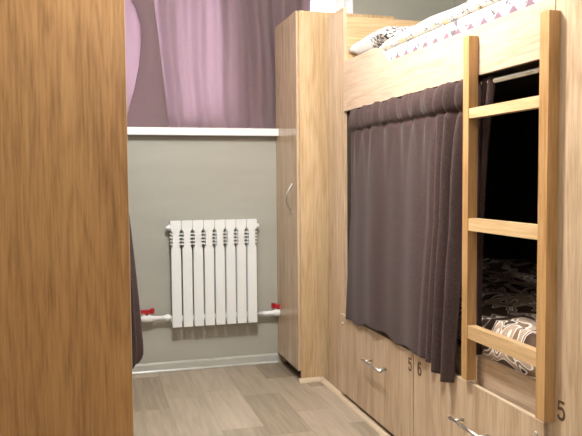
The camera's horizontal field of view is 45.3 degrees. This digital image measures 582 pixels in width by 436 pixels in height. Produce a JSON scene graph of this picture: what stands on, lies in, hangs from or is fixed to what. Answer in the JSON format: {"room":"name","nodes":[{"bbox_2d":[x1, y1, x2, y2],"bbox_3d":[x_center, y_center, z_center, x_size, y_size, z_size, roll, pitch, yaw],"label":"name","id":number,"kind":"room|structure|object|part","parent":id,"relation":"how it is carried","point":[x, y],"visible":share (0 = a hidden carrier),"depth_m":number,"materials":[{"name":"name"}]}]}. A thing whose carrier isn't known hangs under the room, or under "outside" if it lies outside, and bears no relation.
{"room":"dormitory","nodes":[
{"label":"dormitory","id":0,"kind":"room"},
{"bbox_2d":[133,362,379,435],"bbox_3d":[0.448,1.137,1.777,3.220,0.080,5.846,-1,3,-16],"label":"floor","id":1,"kind":"structure","parent":0,"point":[261,399],"depth_m":3.69,"materials":[{"name":"laminate"}]},
{"bbox_2d":[0,0,133,435],"bbox_3d":[-0.977,-0.087,2.527,0.728,2.300,0.598,-1,3,-16],"label":"wardrobe","id":2,"kind":"object","parent":1,"relation":"on","point":[66,328],"visible":1,"depth_m":2.29,"materials":[{"name":"brown wood"}]},
{"bbox_2d":[299,377,320,383],"bbox_3d":[0.112,0.954,4.101,0.130,0.024,0.026,-1,3,-16],"label":"trim","id":3,"kind":"structure","parent":1,"relation":"on","point":[310,379],"depth_m":4.09,"materials":[{"name":"beige wood"}]},
{"bbox_2d":[275,10,393,379],"bbox_3d":[0.243,-0.128,4.340,0.652,2.155,0.474,-1,3,-16],"label":"wardrobe","id":4,"kind":"object","parent":1,"relation":"on","point":[301,40],"visible":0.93,"depth_m":4.09,"materials":[{"name":"brown wood"}]},
{"bbox_3d":[-0.021,-0.155,4.263,0.016,2.086,0.469,-1,3,-16],"label":"door","id":5,"kind":"part","parent":4,"relation":"part of","materials":[{"name":"brown wood"}]},
{"bbox_3d":[-0.012,-0.114,4.130,0.046,0.181,0.016,-1,3,-16],"label":"handle","id":6,"kind":"part","parent":4,"relation":"part of","materials":[{"name":"silver metal"}]},
{"bbox_2d":[320,376,391,435],"bbox_3d":[0.569,1.027,2.754,0.026,0.024,2.868,-1,3,-16],"label":"trim","id":7,"kind":"structure","parent":1,"relation":"on","point":[380,430],"depth_m":3.58,"materials":[{"name":"beige wood"}]},
{"bbox_2d":[328,0,555,435],"bbox_3d":[0.989,-0.033,3.133,1.162,2.092,2.023,-1,3,-16],"label":"bunk bed","id":8,"kind":"object","parent":1,"relation":"on","point":[397,388],"visible":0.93,"depth_m":3.26,"materials":[{"name":"brown wood"}]},
{"bbox_3d":[0.257,-0.068,3.842,0.018,2.092,0.256,-1,3,-16],"label":"panel","id":9,"kind":"part","parent":8,"relation":"part of","materials":[{"name":"brown wood"}]},
{"bbox_3d":[0.390,0.689,3.263,0.047,0.012,0.226,-1,3,-16],"label":"handle","id":10,"kind":"part","parent":8,"relation":"part of","materials":[{"name":"silver metal"}]},
{"bbox_3d":[0.398,0.750,3.351,0.015,0.420,0.887,-1,3,-16],"label":"drawer","id":11,"kind":"part","parent":8,"relation":"part of","materials":[{"name":"brown wood"}]},
{"bbox_3d":[0.819,-0.051,3.880,1.081,2.045,0.018,-1,3,-16],"label":"headboard","id":12,"kind":"part","parent":8,"relation":"part of","materials":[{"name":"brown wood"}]},
{"bbox_3d":[0.527,-0.647,2.842,0.018,0.259,1.748,-1,3,-16],"label":"guard rail","id":13,"kind":"part","parent":8,"relation":"part of","materials":[{"name":"brown wood"}]},
{"bbox_3d":[0.626,0.735,2.438,0.047,0.012,0.226,-1,3,-16],"label":"handle","id":14,"kind":"part","parent":8,"relation":"part of","materials":[{"name":"silver metal"}]},
{"bbox_3d":[0.641,0.797,2.502,0.015,0.420,0.870,-1,3,-16],"label":"drawer","id":15,"kind":"part","parent":8,"relation":"part of","materials":[{"name":"brown wood"}]},
{"bbox_2d":[481,66,539,84],"bbox_3d":[0.558,-0.496,2.859,0.020,0.020,1.729,-1,3,-16],"label":"curtain rod","id":16,"kind":"object","parent":8,"relation":"attached to","point":[534,70],"visible":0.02,"depth_m":2.24,"materials":[{"name":"silver metal"}]},
{"bbox_2d":[345,76,496,382],"bbox_3d":[0.476,0.027,3.000,0.109,1.108,1.284,-1,3,-16],"label":"curtain","id":17,"kind":"object","parent":16,"relation":"hanging from","point":[404,278],"visible":0.92,"depth_m":2.85,"materials":[{"name":"fabric"}]},
{"bbox_2d":[461,10,560,421],"bbox_3d":[0.686,-0.015,2.231,0.036,1.200,0.474,-1,3,-16],"label":"ladder","id":18,"kind":"object","parent":8,"relation":"attached to","point":[542,356],"visible":1,"depth_m":2.05,"materials":[{"name":"brown wood"}]},
{"bbox_3d":[1.043,-0.627,2.992,1.048,0.108,1.729,-1,3,-16],"label":"mattress","id":19,"kind":"object","parent":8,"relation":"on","visible":0},
{"bbox_2d":[380,0,542,59],"bbox_3d":[0.985,-0.748,2.761,0.841,0.159,1.327,-1,3,-16],"label":"duvet","id":20,"kind":"object","parent":19,"relation":"on","point":[471,14],"visible":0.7,"depth_m":2.62,"materials":[{"name":"white fabric"}]},
{"bbox_3d":[0.603,-0.761,3.536,0.500,0.106,0.430,-1,3,-16],"label":"pillow","id":21,"kind":"object","parent":19,"relation":"on","visible":0},
{"bbox_2d":[347,26,412,54],"bbox_3d":[0.594,-0.876,3.522,0.500,0.154,0.436,-1,3,-16],"label":"pillow","id":22,"kind":"object","parent":21,"relation":"on","point":[377,38],"visible":0.3,"depth_m":3.35,"materials":[{"name":"white fabric"}]},
{"bbox_2d":[550,0,581,435],"bbox_3d":[1.401,0.011,1.801,1.102,2.150,0.788,-1,3,-16],"label":"locker","id":23,"kind":"object","parent":1,"relation":"on","point":[568,369],"visible":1,"depth_m":1.96,"materials":[{"name":"brown wood"}]},
{"bbox_3d":[-1.246,0.112,3.462,0.713,1.800,1.320,-1,3,-16],"label":"bunk bed","id":24,"kind":"object","parent":1,"relation":"on","visible":0},
{"bbox_2d":[129,215,143,369],"bbox_3d":[-0.750,0.094,3.217,0.104,1.193,0.304,-1,3,-16],"label":"curtain","id":25,"kind":"object","parent":24,"relation":"hanging from","point":[137,337],"visible":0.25,"depth_m":3.12,"materials":[{"name":"fabric"}]},
{"bbox_2d":[127,0,452,363],"bbox_3d":[-0.381,-0.359,4.564,3.220,2.600,0.320,-1,3,-16],"label":"wall","id":26,"kind":"structure","parent":0,"point":[171,178],"depth_m":4.37,"materials":[{"name":"grey paint"}]},
{"bbox_2d":[127,127,277,135],"bbox_3d":[-0.640,-0.539,4.436,2.220,0.045,0.365,-1,3,-16],"label":"trim","id":27,"kind":"structure","parent":26,"relation":"attached to","point":[174,131],"depth_m":4.28,"materials":[{"name":"white plastic"}]},
{"bbox_2d":[132,353,278,374],"bbox_3d":[-0.930,0.932,4.300,1.760,0.061,0.022,-1,3,-16],"label":"baseboard","id":28,"kind":"structure","parent":26,"relation":"attached to","point":[195,364],"depth_m":4.41,"materials":[{"name":"white plastic"}]},
{"bbox_2d":[166,219,258,327],"bbox_3d":[-0.483,0.335,4.357,0.584,0.654,0.096,-1,3,-16],"label":"radiator","id":29,"kind":"object","parent":26,"relation":"attached to","point":[235,271],"visible":1,"depth_m":4.31,"materials":[{"name":"white metal"}]},
{"bbox_2d":[141,308,170,322],"bbox_3d":[-0.903,0.596,4.258,0.335,0.085,0.066,-1,3,-13],"label":"radiator valve","id":30,"kind":"object","parent":29,"relation":"attached to","point":[145,318],"visible":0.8,"depth_m":4.25,"materials":[{"name":"white plastic"}]},
{"bbox_3d":[-0.875,0.574,4.255,0.083,0.042,0.028,-1,3,-16],"label":"lever","id":31,"kind":"part","parent":30,"relation":"part of","materials":[{"name":"red plastic"}]},
{"bbox_2d":[257,303,279,316],"bbox_3d":[-0.133,0.589,4.482,0.190,0.085,0.074,-1,3,-16],"label":"radiator valve","id":32,"kind":"object","parent":29,"relation":"attached to","point":[276,312],"visible":0.81,"depth_m":4.46,"materials":[{"name":"white plastic"}]},
{"bbox_3d":[-0.082,0.567,4.481,0.091,0.042,0.028,-1,3,-16],"label":"lever","id":33,"kind":"part","parent":32,"relation":"part of","materials":[{"name":"red plastic"}]},
{"bbox_2d":[310,0,352,13],"bbox_3d":[-0.625,-1.035,4.399,2.092,0.948,0.212,-1,3,-16],"label":"window","id":34,"kind":"structure","parent":26,"relation":"in","point":[334,6],"depth_m":4.69,"materials":[{"name":"white plastic"}]},
{"bbox_3d":[0.201,-1.059,4.711,0.212,0.828,0.006,-1,3,-16],"label":"pane","id":35,"kind":"part","parent":34,"relation":"part of","materials":[{"name":"glass"}]},
{"bbox_3d":[-0.646,-1.039,4.472,2.092,0.948,0.060,-1,3,-16],"label":"frame","id":36,"kind":"part","parent":34,"relation":"part of","materials":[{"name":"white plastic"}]},
{"bbox_2d":[453,0,468,7],"bbox_3d":[1.937,-0.237,2.127,0.100,2.600,5.646,-1,3,-16],"label":"wall","id":37,"kind":"structure","parent":0,"point":[456,3],"depth_m":4.69,"materials":[{"name":"grey paint"}]},
{"bbox_3d":[1.064,0.474,3.056,1.025,0.173,1.714,-1,3,-16],"label":"mattress","id":38,"kind":"object","parent":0,"visible":0},
{"bbox_2d":[457,258,536,378],"bbox_3d":[1.056,0.407,3.047,1.022,0.272,1.700,-1,3,-16],"label":"blanket","id":39,"kind":"object","parent":38,"relation":"on","point":[509,286],"visible":0.34,"depth_m":2.70,"materials":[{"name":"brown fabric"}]},
{"bbox_3d":[-0.624,-1.491,4.339,2.082,0.030,0.100,-1,3,-16],"label":"track","id":40,"kind":"object","parent":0,"visible":0},
{"bbox_2d":[125,0,168,126],"bbox_3d":[-1.178,-1.004,4.180,0.869,0.916,0.073,-1,3,-14],"label":"window curtain","id":41,"kind":"object","parent":40,"relation":"hanging from","point":[146,98],"visible":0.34,"depth_m":4.24,"materials":[{"name":"fabric"}]},
{"bbox_2d":[154,0,310,128],"bbox_3d":[-0.380,-1.025,4.438,1.063,0.916,0.093,-1,3,-17],"label":"window curtain","id":42,"kind":"object","parent":40,"relation":"hanging from","point":[218,56],"visible":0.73,"depth_m":4.42,"materials":[{"name":"fabric"}]}
]}

